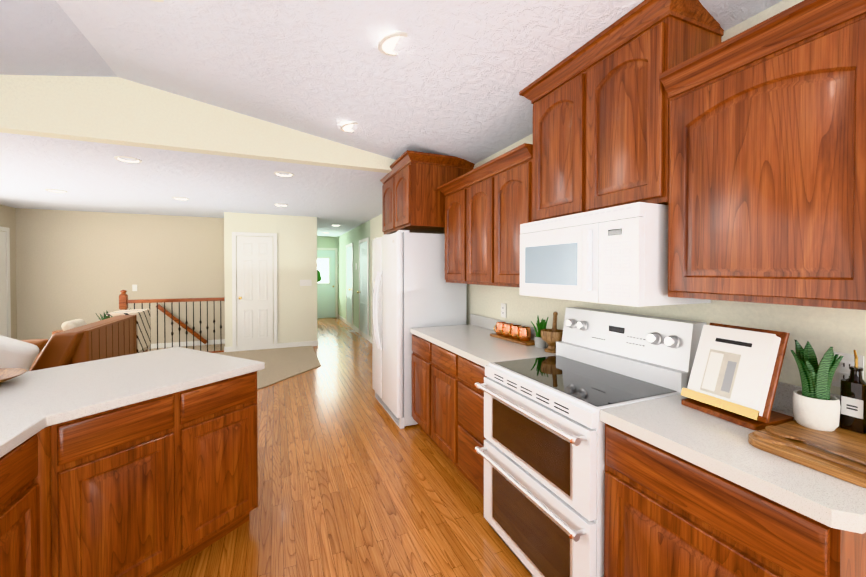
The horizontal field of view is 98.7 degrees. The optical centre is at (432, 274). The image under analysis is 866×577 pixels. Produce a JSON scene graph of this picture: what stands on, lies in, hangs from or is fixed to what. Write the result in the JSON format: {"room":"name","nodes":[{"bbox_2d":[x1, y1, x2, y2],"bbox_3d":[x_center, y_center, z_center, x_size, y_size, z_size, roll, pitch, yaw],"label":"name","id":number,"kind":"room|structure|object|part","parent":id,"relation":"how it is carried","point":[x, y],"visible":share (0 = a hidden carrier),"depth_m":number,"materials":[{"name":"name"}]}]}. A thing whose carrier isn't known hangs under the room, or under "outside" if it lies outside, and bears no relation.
{"room":"kitchen","nodes":[
{"label":"kitchen","id":0,"kind":"room"},
{"bbox_2d":[0,205,16,339],"bbox_3d":[-4.599,0.124,0.775,0.120,2.600,11.620,0,1,-23],"label":"wall","id":1,"kind":"structure","parent":0,"point":[7,216],"depth_m":5.95,"materials":[{"name":"beige paint"}]},
{"bbox_2d":[0,226,10,337],"bbox_3d":[-6.499,0.317,5.447,0.016,2.102,0.924,0,1,-23],"label":"door","id":2,"kind":"structure","parent":1,"relation":"attached to","point":[5,314],"depth_m":5.78,"materials":[{"name":"white wood"}]},
{"bbox_2d":[15,208,224,350],"bbox_3d":[-5.377,0.133,6.691,3.060,2.440,0.120,0,1,-23],"label":"wall","id":3,"kind":"structure","parent":0,"point":[86,267],"depth_m":6.53,"materials":[{"name":"beige paint"}]},
{"bbox_2d":[40,339,224,351],"bbox_3d":[-5.351,1.304,6.643,3.060,0.100,0.014,0,1,-23],"label":"baseboard","id":4,"kind":"structure","parent":3,"relation":"attached to","point":[210,342],"depth_m":6.94,"materials":[{"name":"white wood"}]},
{"bbox_2d":[132,285,136,290],"bbox_3d":[-5.322,0.234,6.641,0.070,0.116,0.012,0,1,-23],"label":"light switch","id":5,"kind":"object","parent":3,"relation":"attached to","point":[134,287],"visible":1,"depth_m":6.64,"materials":[{"name":"white plastic"}]},
{"bbox_2d":[0,75,395,172],"bbox_3d":[-2.458,-1.314,2.933,6.320,0.548,0.124,0,1,-23],"label":"wall","id":6,"kind":"structure","parent":0,"point":[115,110],"depth_m":2.95,"materials":[{"name":"beige paint"}]},
{"bbox_2d":[148,344,320,389],"bbox_3d":[-3.807,1.369,4.845,4.500,0.014,4.530,0,1,-23],"label":"floor carpet","id":7,"kind":"object","parent":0,"point":[281,364],"visible":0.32,"depth_m":5.92,"materials":[{"name":"beige carpet"}]},
{"bbox_2d":[0,309,149,371],"bbox_3d":[-3.970,0.904,3.913,1.038,0.964,2.372,0,1,-23],"label":"couch","id":8,"kind":"object","parent":7,"relation":"on","point":[119,333],"visible":0.58,"depth_m":3.56,"materials":[{"name":"brown leather"}]},
{"bbox_3d":[-3.559,0.768,3.136,0.446,0.415,0.162,0,1,-23],"label":"arm","id":9,"kind":"part","parent":8,"relation":"part of"},
{"bbox_2d":[106,309,149,352],"bbox_3d":[-4.001,0.750,4.908,0.318,0.540,0.512,0,1,-23],"label":"blanket","id":10,"kind":"object","parent":8,"relation":"on","point":[142,316],"depth_m":4.86,"materials":[{"name":"white fabric"}]},
{"bbox_2d":[96,308,130,320],"bbox_3d":[-4.610,0.922,5.349,0.382,0.866,0.381,0,1,-23],"label":"plant pot","id":11,"kind":"object","parent":7,"relation":"on","point":[105,317],"visible":0.19,"depth_m":5.24,"materials":[{"name":"green plant"}]},
{"bbox_2d":[119,290,224,352],"bbox_3d":[-4.307,0.797,6.207,1.466,1.125,0.100,0,1,-23],"label":"stair railing","id":12,"kind":"object","parent":7,"relation":"on","point":[124,301],"visible":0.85,"depth_m":6.18,"materials":[{"name":"brown wood"}]},
{"bbox_2d":[224,212,316,346],"bbox_3d":[-3.713,0.110,8.660,1.540,2.440,4.150,0,1,-23],"label":"wall block","id":13,"kind":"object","parent":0,"point":[296,264],"visible":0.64,"depth_m":6.85,"materials":[{"name":"beige paint"}]},
{"bbox_2d":[232,232,277,351],"bbox_3d":[-3.153,0.303,6.597,0.724,2.102,0.084,0,1,-23],"label":"door","id":14,"kind":"structure","parent":13,"relation":"attached to","point":[256,268],"depth_m":6.62,"materials":[{"name":"white wood"}]},
{"bbox_2d":[224,341,316,351],"bbox_3d":[-2.912,1.303,6.752,1.544,0.100,0.014,0,1,-23],"label":"baseboard","id":15,"kind":"structure","parent":13,"relation":"attached to","point":[268,346],"depth_m":6.73,"materials":[{"name":"white wood"}]},
{"bbox_2d":[300,280,311,285],"bbox_3d":[-2.377,0.154,6.964,0.196,0.096,0.012,0,1,-23],"label":"light switch","id":16,"kind":"object","parent":13,"relation":"attached to","point":[305,282],"visible":1,"depth_m":6.96,"materials":[{"name":"white plastic"}]},
{"bbox_2d":[317,236,337,318],"bbox_3d":[-3.366,0.080,11.125,1.020,2.440,0.120,0,1,-23],"label":"wall","id":17,"kind":"structure","parent":0,"point":[327,242],"depth_m":11.14,"materials":[{"name":"green paint"}]},
{"bbox_2d":[317,248,337,317],"bbox_3d":[-3.330,0.250,11.028,0.994,2.102,0.084,0,1,-23],"label":"door","id":18,"kind":"structure","parent":17,"relation":"attached to","point":[327,277],"depth_m":11.13,"materials":[{"name":"white"}]},
{"bbox_2d":[162,318,531,576],"bbox_3d":[-2.615,1.432,3.466,5.820,0.080,15.000,0,1,-23],"label":"floor","id":19,"kind":"structure","parent":0,"point":[354,480],"depth_m":2.35,"materials":[{"name":"brown wood"}]},
{"bbox_2d":[0,347,264,576],"bbox_3d":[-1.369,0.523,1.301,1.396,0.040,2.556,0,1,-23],"label":"kitchen island","id":20,"kind":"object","parent":19,"relation":"on","point":[132,465],"depth_m":1.59,"materials":[{"name":"brown wood"}]},
{"bbox_2d":[0,368,26,382],"bbox_3d":[-2.057,0.478,1.649,0.350,0.040,0.350,0,1,-23],"label":"bowl","id":21,"kind":"object","parent":20,"relation":"on","point":[7,375],"depth_m":1.77,"materials":[{"name":"brown wood"}]},
{"bbox_2d":[410,330,425,432],"bbox_3d":[0.177,0.957,3.255,0.624,0.875,0.456,0,1,-23],"label":"base cabinet","id":22,"kind":"object","parent":19,"relation":"on","point":[418,343],"depth_m":3.15,"materials":[{"name":"brown wood"}]},
{"bbox_2d":[372,230,466,428],"bbox_3d":[-0.217,0.487,3.889,0.775,1.800,0.950,0,1,-23],"label":"fridge","id":23,"kind":"object","parent":19,"relation":"on","point":[412,287],"visible":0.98,"depth_m":3.46,"materials":[{"name":"white metal"}]},
{"bbox_3d":[-0.568,0.368,3.818,0.075,0.808,0.120,0,1,-23],"label":"handle","id":24,"kind":"part","parent":23,"relation":"part of","materials":[{"name":"white plastic"}]},
{"bbox_3d":[-0.480,0.448,3.777,0.066,1.670,0.950,0,1,-23],"label":"door","id":25,"kind":"part","parent":23,"relation":"part of","materials":[{"name":"white metal"}]},
{"bbox_2d":[426,338,453,463],"bbox_3d":[0.355,0.962,2.836,0.624,0.875,0.455,0,1,-23],"label":"base cabinet","id":26,"kind":"object","parent":19,"relation":"on","point":[449,363],"depth_m":2.75,"materials":[{"name":"brown wood"}]},
{"bbox_2d":[454,350,486,495],"bbox_3d":[0.529,0.967,2.423,0.624,0.875,0.441,0,1,-23],"label":"base cabinet","id":27,"kind":"object","parent":19,"relation":"on","point":[468,399],"depth_m":2.34,"materials":[{"name":"brown wood"}]},
{"bbox_2d":[410,326,555,365],"bbox_3d":[0.348,0.504,2.836,0.632,0.040,1.352,0,1,-23],"label":"countertop","id":28,"kind":"structure","parent":27,"relation":"on","point":[476,342],"depth_m":2.60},
{"bbox_2d":[490,333,534,345],"bbox_3d":[0.600,0.476,2.774,0.130,0.016,0.440,0,1,-26],"label":"wood tray","id":29,"kind":"object","parent":28,"relation":"on","point":[525,343],"visible":0.5,"depth_m":2.68,"materials":[{"name":"brown wood"}]},
{"bbox_2d":[494,322,530,340],"bbox_3d":[0.582,0.420,2.776,0.116,0.095,0.367,0,1,-26],"label":"mugs","id":30,"kind":"object","parent":29,"relation":"on","point":[513,331],"visible":1,"depth_m":2.71,"materials":[{"name":"brown"}]},
{"bbox_2d":[531,315,548,347],"bbox_3d":[0.722,0.383,2.498,0.099,0.210,0.111,0,1,-23],"label":"pot","id":31,"kind":"object","parent":28,"relation":"on","point":[539,341],"visible":0.77,"depth_m":2.49,"materials":[{"name":"concrete"}]},
{"bbox_2d":[541,311,562,352],"bbox_3d":[0.760,0.364,2.368,0.144,0.251,0.143,0,1,-23],"label":"mortar","id":32,"kind":"object","parent":28,"relation":"on","point":[552,336],"visible":0.9,"depth_m":2.34,"materials":[{"name":"brown wood"}]},
{"bbox_2d":[475,307,705,576],"bbox_3d":[0.706,0.809,1.840,0.744,1.205,0.760,0,1,-23],"label":"range","id":33,"kind":"object","parent":19,"relation":"on","point":[543,453],"visible":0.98,"depth_m":1.68,"materials":[{"name":"white metal"}]},
{"bbox_3d":[0.398,0.785,1.710,0.075,0.382,0.738,0,1,-23],"label":"handle","id":34,"kind":"part","parent":33,"relation":"part of","materials":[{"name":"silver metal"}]},
{"bbox_3d":[0.447,0.994,1.733,0.042,0.838,0.760,0,1,-23],"label":"door","id":35,"kind":"part","parent":33,"relation":"part of","materials":[{"name":"white metal"}]},
{"bbox_3d":[0.938,0.309,1.932,0.043,0.087,0.670,0,1,-23],"label":"panel","id":36,"kind":"part","parent":33,"relation":"part of","materials":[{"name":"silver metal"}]},
{"bbox_2d":[600,382,865,576],"bbox_3d":[1.040,0.912,1.207,0.631,1.015,0.661,0,1,-23],"label":"base cabinet","id":37,"kind":"object","parent":19,"relation":"on","point":[690,492],"visible":0.88,"depth_m":1.07,"materials":[{"name":"brown wood"}]},
{"bbox_2d":[681,323,793,430],"bbox_3d":[1.093,0.347,1.350,0.200,0.309,0.256,0,1,-19],"label":"cookbook stand","id":38,"kind":"object","parent":37,"relation":"on","point":[735,374],"visible":0.96,"depth_m":1.30,"materials":[{"name":"white paper"}]},
{"bbox_2d":[748,420,865,487],"bbox_3d":[1.171,0.488,1.064,0.410,0.033,0.294,0,1,-23],"label":"cutting board","id":39,"kind":"object","parent":37,"relation":"on","point":[838,452],"visible":0.94,"depth_m":1.04,"materials":[{"name":"brown wood"}]},
{"bbox_2d":[791,340,843,431],"bbox_3d":[1.221,0.351,1.188,0.108,0.264,0.124,0,1,-23],"label":"plant pot","id":40,"kind":"object","parent":39,"relation":"on","point":[816,405],"visible":1,"depth_m":1.16,"materials":[{"name":"white ceramic"}]},
{"bbox_2d":[840,350,865,433],"bbox_3d":[1.317,0.358,1.160,0.046,0.251,0.060,0,1,-23],"label":"bottle","id":41,"kind":"object","parent":39,"relation":"on","point":[853,402],"visible":1,"depth_m":1.15,"materials":[{"name":"black glass"}]},
{"bbox_2d":[0,0,781,236],"bbox_3d":[-2.599,-1.320,3.396,5.860,0.587,14.920,0,1,-23],"label":"ceiling","id":42,"kind":"structure","parent":0,"point":[454,78],"depth_m":2.48,"materials":[{"name":"white paint"}]},
{"bbox_2d":[45,189,66,192],"bbox_3d":[-4.758,-1.061,4.701,0.198,0.011,0.198,0,1,-23],"label":"recessed light","id":43,"kind":"object","parent":42,"relation":"in","point":[56,191],"visible":0.81,"depth_m":4.68,"materials":[{"name":"white plastic"}]},
{"bbox_2d":[114,156,141,162],"bbox_3d":[-2.763,-1.046,3.374,0.198,0.011,0.198,0,1,-23],"label":"recessed light","id":44,"kind":"object","parent":42,"relation":"in","point":[118,157],"visible":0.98,"depth_m":3.36,"materials":[{"name":"white"}]},
{"bbox_2d":[172,197,188,199],"bbox_3d":[-3.525,-1.067,5.201,0.198,0.011,0.198,0,1,-23],"label":"recessed light","id":45,"kind":"object","parent":42,"relation":"in","point":[180,197],"visible":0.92,"depth_m":5.19,"materials":[{"name":"white"}]},
{"bbox_2d":[274,171,293,176],"bbox_3d":[-1.556,-1.052,3.885,0.198,0.011,0.198,0,1,-23],"label":"recessed light","id":46,"kind":"object","parent":42,"relation":"in","point":[275,173],"visible":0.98,"depth_m":3.86,"materials":[{"name":"white"}]},
{"bbox_2d":[340,122,357,131],"bbox_3d":[-0.668,-1.235,3.118,0.216,0.042,0.218,0,1,-23],"label":"recessed light","id":47,"kind":"object","parent":42,"relation":"in","point":[346,127],"visible":0.56,"depth_m":3.10,"materials":[{"name":"white"}]},
{"bbox_2d":[378,32,406,55],"bbox_3d":[-0.184,-1.222,1.976,0.216,0.042,0.218,0,1,-23],"label":"recessed light","id":48,"kind":"object","parent":42,"relation":"in","point":[386,44],"visible":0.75,"depth_m":1.95,"materials":[{"name":"white plastic"}]},
{"bbox_2d":[338,0,865,394],"bbox_3d":[0.043,0.079,4.532,0.120,2.600,14.920,0,1,-23],"label":"wall","id":49,"kind":"structure","parent":0,"point":[821,330],"depth_m":1.63,"materials":[{"name":"beige paint"}]},
{"bbox_2d":[346,243,352,328],"bbox_3d":[-2.170,0.269,9.494,0.084,2.102,0.904,0,1,-23],"label":"door frame","id":50,"kind":"structure","parent":49,"relation":"attached to","point":[349,283],"depth_m":9.46,"materials":[{"name":"white wood"}]},
{"bbox_2d":[338,314,371,342],"bbox_3d":[-1.506,1.287,8.034,0.014,0.100,7.050,0,1,-23],"label":"baseboard","id":51,"kind":"structure","parent":49,"relation":"attached to","point":[355,328],"depth_m":8.67,"materials":[{"name":"white wood"}]},
{"bbox_2d":[357,237,368,335],"bbox_3d":[-1.515,0.287,7.947,0.084,2.102,0.904,0,1,-23],"label":"door","id":52,"kind":"structure","parent":49,"relation":"attached to","point":[363,291],"depth_m":7.89,"materials":[{"name":"white wood"}]},
{"bbox_2d":[380,150,474,233],"bbox_3d":[-0.113,-0.769,3.848,0.683,0.642,1.036,0,1,-23],"label":"upper cabinet","id":53,"kind":"object","parent":49,"relation":"attached to","point":[413,199],"visible":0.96,"depth_m":3.42,"materials":[{"name":"brown wood"}]},
{"bbox_2d":[441,176,460,282],"bbox_3d":[0.337,-0.359,3.218,0.349,0.857,0.409,0,1,-23],"label":"upper cabinet","id":54,"kind":"object","parent":49,"relation":"attached to","point":[452,190],"depth_m":3.16,"materials":[{"name":"brown wood"}]},
{"bbox_2d":[461,163,488,284],"bbox_3d":[0.496,-0.355,2.842,0.349,0.857,0.408,0,1,-23],"label":"upper cabinet","id":55,"kind":"object","parent":49,"relation":"attached to","point":[488,208],"depth_m":2.81,"materials":[{"name":"brown wood"}]},
{"bbox_2d":[501,303,505,317],"bbox_3d":[0.584,0.297,3.086,0.010,0.116,0.072,0,1,-23],"label":"electrical outlet plate","id":56,"kind":"object","parent":49,"relation":"attached to","point":[503,310],"visible":1,"depth_m":3.08,"materials":[{"name":"white plastic"}]},
{"bbox_2d":[470,314,547,345],"bbox_3d":[0.631,0.433,2.954,0.018,0.099,1.352,0,1,-23],"label":"backsplash","id":57,"kind":"structure","parent":49,"relation":"attached to","point":[475,320],"depth_m":3.28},
{"bbox_2d":[489,143,532,287],"bbox_3d":[0.656,-0.350,2.466,0.349,0.857,0.409,0,1,-23],"label":"upper cabinet","id":58,"kind":"object","parent":49,"relation":"attached to","point":[510,174],"depth_m":2.41,"materials":[{"name":"brown wood"}]},
{"bbox_2d":[519,0,723,221],"bbox_3d":[0.880,-0.692,1.882,0.388,0.802,0.942,0,1,-23],"label":"upper cabinet","id":59,"kind":"object","parent":49,"relation":"attached to","point":[600,102],"visible":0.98,"depth_m":1.66,"materials":[{"name":"brown wood"}]},
{"bbox_2d":[520,202,710,306],"bbox_3d":[0.837,-0.081,1.867,0.480,0.409,0.760,0,1,-23],"label":"microwave","id":60,"kind":"object","parent":59,"relation":"attached to","point":[616,255],"visible":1,"depth_m":1.59,"materials":[{"name":"white"}]},
{"bbox_3d":[0.645,-0.082,1.785,0.062,0.405,0.760,0,1,-23],"label":"door","id":61,"kind":"part","parent":60,"relation":"part of","materials":[{"name":"white plastic"}]},
{"bbox_2d":[659,0,865,309],"bbox_3d":[1.168,-0.337,1.206,0.388,0.852,0.643,0,1,-23],"label":"upper cabinet","id":62,"kind":"object","parent":49,"relation":"attached to","point":[767,163],"visible":0.98,"depth_m":1.12,"materials":[{"name":"brown wood"}]},
{"bbox_2d":[832,351,863,386],"bbox_3d":[1.370,0.319,1.230,0.010,0.116,0.072,0,1,-23],"label":"electrical outlet plate","id":63,"kind":"object","parent":49,"relation":"attached to","point":[842,371],"visible":0.56,"depth_m":1.23,"materials":[{"name":"white plastic"}]}
]}

